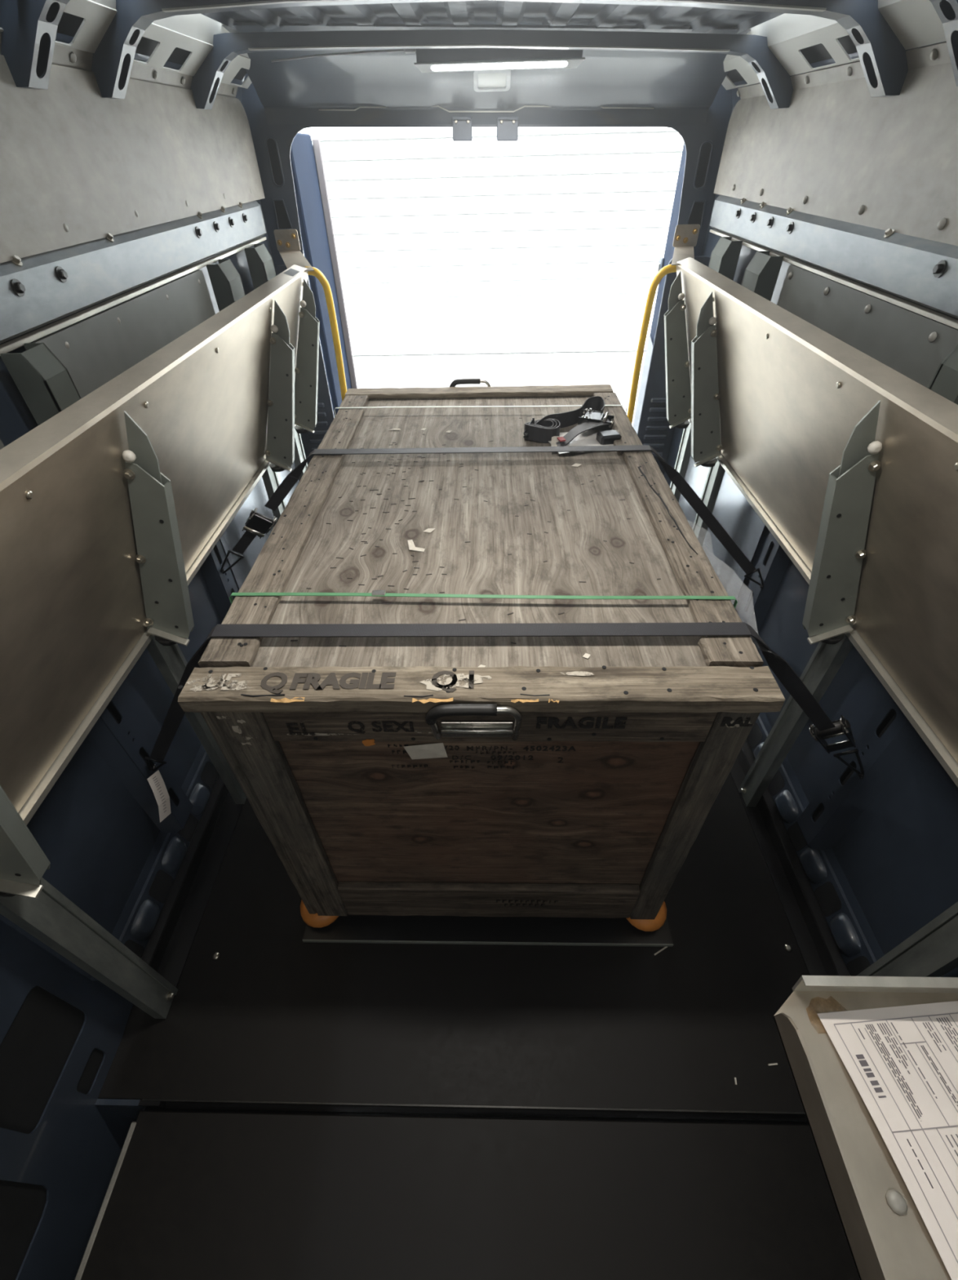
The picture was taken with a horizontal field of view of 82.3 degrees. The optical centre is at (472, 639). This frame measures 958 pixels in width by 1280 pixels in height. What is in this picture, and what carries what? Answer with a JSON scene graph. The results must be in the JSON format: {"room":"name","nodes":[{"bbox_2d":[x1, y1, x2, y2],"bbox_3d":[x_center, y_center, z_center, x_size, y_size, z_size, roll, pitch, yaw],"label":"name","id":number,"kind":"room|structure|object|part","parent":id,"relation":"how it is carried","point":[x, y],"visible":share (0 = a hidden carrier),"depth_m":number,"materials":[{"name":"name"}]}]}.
{"room":"cargo space","nodes":[
{"label":"cargo space","id":0,"kind":"room"},
{"bbox_2d":[0,0,308,1279],"bbox_3d":[-0.822,0.049,1.063,0.220,2.034,4.080,0,42,2],"label":"wall","id":1,"kind":"structure","parent":0,"point":[128,224],"depth_m":1.20,"materials":[{"name":"metal"}]},
{"bbox_3d":[-0.846,0.490,0.215,0.006,0.460,2.230,0,42,2],"label":"lining panel","id":2,"kind":"part","parent":1,"relation":"part of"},
{"bbox_2d":[74,1121,136,1279],"bbox_3d":[-0.724,1.510,0.616,0.011,0.024,1.460,0,42,2],"label":"trim","id":3,"kind":"structure","parent":1,"relation":"attached to","point":[108,1192],"depth_m":1.06,"materials":[{"name":"metal"}]},
{"bbox_2d":[94,1098,149,1119],"bbox_3d":[-0.823,1.581,0.707,0.208,0.260,1.495,0,42,2],"label":"trim","id":4,"kind":"structure","parent":1,"relation":"attached to","point":[129,1108],"depth_m":1.17,"materials":[{"name":"blue paint"}]},
{"bbox_3d":[-0.815,-0.661,1.486,0.006,0.460,0.830,0,42,2],"label":"lining panel","id":5,"kind":"part","parent":1,"relation":"part of","materials":[{"name":"grey metal"}]},
{"bbox_3d":[-0.782,-0.634,0.403,0.101,0.108,4.020,0,42,2],"label":"cant rail","id":6,"kind":"part","parent":1,"relation":"part of","materials":[{"name":"grey metal"}]},
{"bbox_3d":[-0.841,-0.296,0.630,0.023,0.115,3.900,0,42,2],"label":"cargo rail","id":7,"kind":"part","parent":1,"relation":"part of","materials":[{"name":"metal"}]},
{"bbox_2d":[0,229,319,1018],"bbox_3d":[-0.671,-0.131,1.456,0.274,1.260,3.110,0,42,2],"label":"shelf","id":8,"kind":"object","parent":1,"relation":"attached to","point":[112,505],"visible":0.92,"depth_m":1.01,"materials":[{"name":"metal"}]},
{"bbox_3d":[-0.732,0.599,1.060,0.030,0.711,0.060,0,42,2],"label":"post","id":9,"kind":"part","parent":8,"relation":"part of","materials":[{"name":"metal"}]},
{"bbox_3d":[-0.652,-0.207,1.043,0.155,0.493,2.600,0,42,2],"label":"panel","id":10,"kind":"part","parent":8,"relation":"part of","materials":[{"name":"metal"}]},
{"bbox_3d":[-0.729,-0.014,1.220,0.037,0.021,2.600,0,42,2],"label":"hinge rail","id":11,"kind":"part","parent":8,"relation":"part of","materials":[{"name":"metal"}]},
{"bbox_3d":[-0.722,0.223,1.475,0.030,0.711,0.060,0,42,2],"label":"post","id":12,"kind":"part","parent":8,"relation":"part of","materials":[{"name":"metal"}]},
{"bbox_3d":[-0.706,-0.361,2.120,0.030,0.711,0.060,0,42,2],"label":"post","id":13,"kind":"part","parent":8,"relation":"part of","materials":[{"name":"metal"}]},
{"bbox_3d":[-0.745,-1.609,2.205,0.094,0.072,0.003,0,42,2],"label":"plate","id":14,"kind":"part","parent":8,"relation":"part of","materials":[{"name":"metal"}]},
{"bbox_3d":[-0.656,-1.403,2.024,0.082,0.010,0.579,-13,43,-13],"label":"arm","id":15,"kind":"part","parent":8,"relation":"part of","materials":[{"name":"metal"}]},
{"bbox_3d":[-0.700,-0.589,2.372,0.030,0.711,0.060,0,42,2],"label":"post","id":16,"kind":"part","parent":8,"relation":"part of","materials":[{"name":"metal"}]},
{"bbox_2d":[305,266,346,400],"bbox_3d":[-0.528,-1.021,2.111,0.078,0.702,0.025,0,42,2],"label":"grab rail","id":17,"kind":"object","parent":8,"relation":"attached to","point":[317,273],"visible":0.81,"depth_m":1.99,"materials":[{"name":"yellow paint"}]},
{"bbox_2d":[141,774,228,972],"bbox_3d":[-0.773,0.089,2.124,0.030,0.050,2.200,0,42,2],"label":"trim","id":18,"kind":"structure","parent":1,"relation":"attached to","point":[153,955],"depth_m":1.49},
{"bbox_3d":[-0.815,-0.547,2.142,0.003,0.570,0.820,0,42,2],"label":"metal panel","id":19,"kind":"part","parent":1,"relation":"part of","materials":[{"name":"metal"}]},
{"bbox_2d":[289,133,357,417],"bbox_3d":[-0.726,-1.577,2.844,0.065,1.550,0.585,-1,42,0],"label":"door","id":20,"kind":"structure","parent":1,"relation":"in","point":[317,236],"depth_m":2.60,"materials":[{"name":"blue paint"}]},
{"bbox_2d":[80,756,860,1279],"bbox_3d":[0.057,0.647,1.583,1.745,0.095,4.080,0,42,2],"label":"floor","id":21,"kind":"structure","parent":0,"point":[317,1111],"depth_m":1.17,"materials":[{"name":"rubber"}]},
{"bbox_2d":[302,914,673,946],"bbox_3d":[0.049,0.278,1.917,0.932,0.012,1.451,0,42,2],"label":"sheet","id":22,"kind":"object","parent":21,"relation":"on","point":[382,929],"visible":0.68,"depth_m":1.40,"materials":[{"name":"grey paint"}]},
{"bbox_2d":[177,377,785,931],"bbox_3d":[0.028,-0.061,1.606,0.941,0.908,1.433,0,42,2],"label":"wooden crate","id":23,"kind":"object","parent":22,"relation":"on","point":[384,775],"visible":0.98,"depth_m":1.04,"materials":[{"name":"brown wood"}]},
{"bbox_3d":[-0.360,0.393,1.119,0.078,0.793,0.022,0,42,2],"label":"corner post","id":24,"kind":"part","parent":23,"relation":"part of","materials":[{"name":"brown wood"}]},
{"bbox_2d":[408,539,425,551],"bbox_3d":[-0.123,-0.194,1.135,0.027,0.003,0.058,-29,49,-27],"label":"paper scrap","id":25,"kind":"object","parent":23,"relation":"on","point":[411,545],"visible":1,"depth_m":1.13,"materials":[{"name":"white paper"}]},
{"bbox_2d":[423,528,435,533],"bbox_3d":[-0.093,-0.238,1.183,0.016,0.003,0.022,26,49,27],"label":"paper scrap","id":26,"kind":"object","parent":23,"relation":"on","point":[428,530],"visible":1,"depth_m":1.18,"materials":[{"name":"beige paper"}]},
{"bbox_3d":[0.008,0.143,0.861,0.112,0.036,0.014,0,42,2],"label":"handle","id":27,"kind":"part","parent":23,"relation":"part of","materials":[{"name":"metal"}]},
{"bbox_2d":[333,404,627,416],"bbox_3d":[0.024,-0.642,1.750,0.905,0.203,0.010,1,42,2],"label":"strap","id":28,"kind":"object","parent":23,"relation":"attached to","point":[571,405],"visible":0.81,"depth_m":1.68,"materials":[{"name":"white fabric"}]},
{"bbox_2d":[229,590,737,608],"bbox_3d":[0.013,-0.007,1.046,0.912,0.205,0.018,1,42,3],"label":"strap","id":29,"kind":"object","parent":23,"relation":"attached to","point":[375,593],"visible":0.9,"depth_m":0.98,"materials":[{"name":"fabric"}]},
{"bbox_3d":[0.037,0.629,1.324,0.700,0.154,0.021,0,42,2],"label":"rail","id":30,"kind":"part","parent":23,"relation":"part of","materials":[{"name":"brown wood"}]},
{"bbox_3d":[0.014,0.373,1.115,0.829,0.774,0.012,0,42,2],"label":"panel","id":31,"kind":"part","parent":23,"relation":"part of","materials":[{"name":"brown wood"}]},
{"bbox_3d":[0.024,0.130,0.872,0.700,0.085,0.021,0,42,2],"label":"rail","id":32,"kind":"part","parent":23,"relation":"part of","materials":[{"name":"brown wood"}]},
{"bbox_2d":[220,444,764,588],"bbox_3d":[0.041,-0.335,1.582,1.713,0.439,0.057,1,42,2],"label":"strap","id":33,"kind":"object","parent":23,"relation":"attached to","point":[257,524],"visible":1,"depth_m":1.51,"materials":[{"name":"black fabric"}]},
{"bbox_2d":[144,622,864,822],"bbox_3d":[0.030,0.193,1.139,1.713,0.626,0.130,1,42,3],"label":"strap","id":34,"kind":"object","parent":23,"relation":"attached to","point":[824,728],"visible":0.99,"depth_m":0.92,"materials":[{"name":"black fabric"}]},
{"bbox_2d":[152,776,166,812],"bbox_3d":[-0.759,0.376,1.334,0.011,0.089,0.045,-9,43,-8],"label":"print","id":35,"kind":"object","parent":34,"relation":"attached to","point":[159,789],"depth_m":1.33,"materials":[{"name":"grey paper"}]},
{"bbox_2d":[523,395,622,446],"bbox_3d":[0.270,-0.609,1.545,0.281,0.058,0.232,-10,43,-9],"label":"strap","id":36,"kind":"object","parent":23,"relation":"on","point":[590,415],"visible":0.99,"depth_m":1.52,"materials":[{"name":"black fabric"}]},
{"bbox_2d":[572,463,581,466],"bbox_3d":[0.268,-0.449,1.405,0.021,0.003,0.016,-34,51,-30],"label":"paper scrap","id":37,"kind":"object","parent":23,"relation":"on","point":[575,464],"visible":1,"depth_m":1.40,"materials":[{"name":"beige paper"}]},
{"bbox_2d":[548,429,613,453],"bbox_3d":[0.295,-0.550,1.511,0.165,0.005,0.142,-10,43,-9],"label":"paper sheet","id":38,"kind":"object","parent":23,"relation":"on","point":[588,437],"visible":0.5,"depth_m":1.51,"materials":[{"name":"white paper"}]},
{"bbox_2d":[582,653,591,658],"bbox_3d":[0.184,0.025,0.884,0.009,0.003,0.009,26,49,27],"label":"paper scrap","id":39,"kind":"object","parent":23,"relation":"on","point":[585,655],"visible":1,"depth_m":0.88,"materials":[{"name":"white paper"}]},
{"bbox_3d":[0.415,0.391,1.099,0.064,0.793,0.022,0,42,2],"label":"corner post","id":40,"kind":"part","parent":23,"relation":"part of","materials":[{"name":"brown wood"}]},
{"bbox_2d":[654,946,667,955],"bbox_3d":[0.474,0.772,1.365,0.050,0.003,0.003,-20,45,-19],"label":"chip","id":41,"kind":"object","parent":21,"relation":"on","point":[664,948],"visible":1,"depth_m":1.36,"materials":[{"name":"paper"}]},
{"bbox_2d":[768,1062,777,1066],"bbox_3d":[0.655,0.924,1.192,0.020,0.003,0.003,-4,42,-3],"label":"chip","id":42,"kind":"object","parent":21,"relation":"on","point":[775,1064],"visible":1,"depth_m":1.19,"materials":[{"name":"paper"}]},
{"bbox_2d":[773,902,957,1279],"bbox_3d":[0.594,0.856,0.690,0.469,0.772,0.895,0,42,2],"label":"shelf","id":43,"kind":"object","parent":21,"relation":"on","point":[888,1237],"visible":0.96,"depth_m":0.58,"materials":[{"name":"metal"}]},
{"bbox_2d":[817,1000,957,1279],"bbox_3d":[0.531,0.531,0.538,0.212,0.007,0.308,-6,42,-4],"label":"printed form","id":44,"kind":"object","parent":43,"relation":"on","point":[902,1061],"visible":1,"depth_m":0.59,"materials":[{"name":"white paper"}]},
{"bbox_3d":[0.821,0.598,1.014,0.030,0.711,0.060,0,42,2],"label":"post","id":45,"kind":"part","parent":43,"relation":"part of","materials":[{"name":"metal"}]},
{"bbox_2d":[0,0,957,109],"bbox_3d":[0.007,-0.512,0.312,1.744,0.226,3.750,0,42,2],"label":"ceiling","id":46,"kind":"structure","parent":0,"point":[29,27],"depth_m":1.38,"materials":[{"name":"blue paint"}]},
{"bbox_2d":[222,22,751,475],"bbox_3d":[0.058,-1.245,2.291,1.800,1.809,0.490,0,42,2],"label":"door frame","id":47,"kind":"structure","parent":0,"point":[683,92],"depth_m":1.95,"materials":[{"name":"blue paint"}]},
{"bbox_3d":[-0.734,-1.057,2.561,0.170,1.160,0.012,0,42,2],"label":"pillar trim","id":48,"kind":"part","parent":47,"relation":"part of","materials":[{"name":"metal"}]},
{"bbox_2d":[271,48,585,72],"bbox_3d":[0.082,-1.789,1.681,1.401,0.056,0.064,0,42,2],"label":"lamp","id":49,"kind":"object","parent":47,"relation":"attached to","point":[428,60],"visible":0.72,"depth_m":1.67,"materials":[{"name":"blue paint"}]},
{"bbox_3d":[0.043,-1.806,1.767,1.600,0.236,0.466,0,42,2],"label":"header panel","id":50,"kind":"part","parent":47,"relation":"part of","materials":[{"name":"blue paint"}]},
{"bbox_2d":[473,70,511,92],"bbox_3d":[0.066,-1.874,1.830,0.124,0.054,0.085,0,42,2],"label":"dome light","id":51,"kind":"object","parent":47,"relation":"attached to","point":[495,80],"visible":0.81,"depth_m":1.83,"materials":[{"name":"grey plastic"}]},
{"bbox_2d":[477,72,506,88],"bbox_3d":[0.066,-1.877,1.832,0.096,0.037,0.059,0,42,2],"label":"diffuser","id":52,"kind":"object","parent":51,"relation":"attached to","point":[485,80],"depth_m":1.83,"materials":[{"name":"grey plastic"}]},
{"bbox_3d":[0.865,-1.062,2.518,0.170,1.160,0.012,0,42,2],"label":"pillar trim","id":53,"kind":"part","parent":47,"relation":"part of","materials":[{"name":"metal"}]},
{"bbox_2d":[664,0,957,977],"bbox_3d":[0.847,-0.029,0.952,0.162,1.751,4.080,0,42,2],"label":"wall","id":54,"kind":"structure","parent":0,"point":[837,206],"depth_m":1.30,"materials":[{"name":"grey metal"}]},
{"bbox_2d":[632,142,686,433],"bbox_3d":[0.953,-1.589,2.808,0.058,1.550,0.617,6,43,8],"label":"door","id":55,"kind":"structure","parent":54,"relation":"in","point":[664,261],"depth_m":2.82,"materials":[{"name":"blue paint"}]},
{"bbox_3d":[0.929,-0.552,2.095,0.003,0.570,0.820,0,42,2],"label":"metal panel","id":56,"kind":"part","parent":54,"relation":"part of","materials":[{"name":"metal"}]},
{"bbox_2d":[737,739,851,976],"bbox_3d":[0.887,0.084,2.079,0.030,0.050,2.200,0,42,2],"label":"trim","id":57,"kind":"structure","parent":54,"relation":"attached to","point":[833,962],"depth_m":1.44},
{"bbox_2d":[664,224,957,806],"bbox_3d":[0.768,-0.399,1.718,0.239,1.246,2.310,0,42,2],"label":"shelf","id":58,"kind":"object","parent":54,"relation":"attached to","point":[850,462],"visible":0.92,"depth_m":1.10,"materials":[{"name":"metal"}]},
{"bbox_2d":[626,264,676,423],"bbox_3d":[0.660,-1.010,2.092,0.090,0.712,0.025,0,42,2],"label":"grab rail","id":59,"kind":"object","parent":58,"relation":"attached to","point":[668,268],"visible":0.82,"depth_m":1.99,"materials":[{"name":"yellow paint"}]},
{"bbox_3d":[0.854,-0.593,2.330,0.030,0.711,0.060,0,42,2],"label":"post","id":60,"kind":"part","parent":58,"relation":"part of","materials":[{"name":"metal"}]},
{"bbox_3d":[0.769,-1.401,1.991,0.072,0.021,0.602,11,44,13],"label":"arm","id":61,"kind":"part","parent":58,"relation":"part of","materials":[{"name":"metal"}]},
{"bbox_3d":[0.850,-1.603,2.171,0.094,0.072,0.003,0,42,2],"label":"plate","id":62,"kind":"part","parent":58,"relation":"part of","materials":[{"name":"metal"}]},
{"bbox_3d":[0.847,-0.365,2.078,0.030,0.711,0.060,0,42,2],"label":"post","id":63,"kind":"part","parent":58,"relation":"part of","materials":[{"name":"metal"}]},
{"bbox_3d":[0.832,0.219,1.433,0.030,0.711,0.060,0,42,2],"label":"post","id":64,"kind":"part","parent":58,"relation":"part of","materials":[{"name":"metal"}]},
{"bbox_3d":[0.830,-0.287,1.474,0.037,0.021,1.800,0,42,2],"label":"hinge rail","id":65,"kind":"part","parent":58,"relation":"part of","materials":[{"name":"metal"}]},
{"bbox_3d":[0.872,-0.290,0.593,0.023,0.106,3.900,0,42,2],"label":"cargo rail","id":66,"kind":"part","parent":54,"relation":"part of","materials":[{"name":"metal"}]},
{"bbox_3d":[0.800,-0.608,0.388,0.103,0.105,4.020,0,42,2],"label":"cant rail","id":67,"kind":"part","parent":54,"relation":"part of","materials":[{"name":"grey metal"}]},
{"bbox_3d":[0.895,-0.625,1.400,0.006,0.452,0.797,0,42,2],"label":"lining panel","id":68,"kind":"part","parent":54,"relation":"part of","materials":[{"name":"grey metal"}]},
{"label":"outside","id":69,"kind":"structure","parent":0,"visible":0},
{"bbox_2d":[324,351,646,426],"bbox_3d":[0.070,0.557,2.527,28.000,0.020,15.000,0,42,2],"label":"ground","id":70,"kind":"structure","parent":69,"point":[615,369],"depth_m":6.85,"materials":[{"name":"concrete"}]},
{"bbox_2d":[297,126,684,356],"bbox_3d":[0.131,-6.042,5.478,18.000,5.800,0.165,0,42,2],"label":"facade","id":71,"kind":"object","parent":70,"relation":"on","point":[548,240],"visible":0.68,"depth_m":6.50,"materials":[{"name":"white"}]}
]}

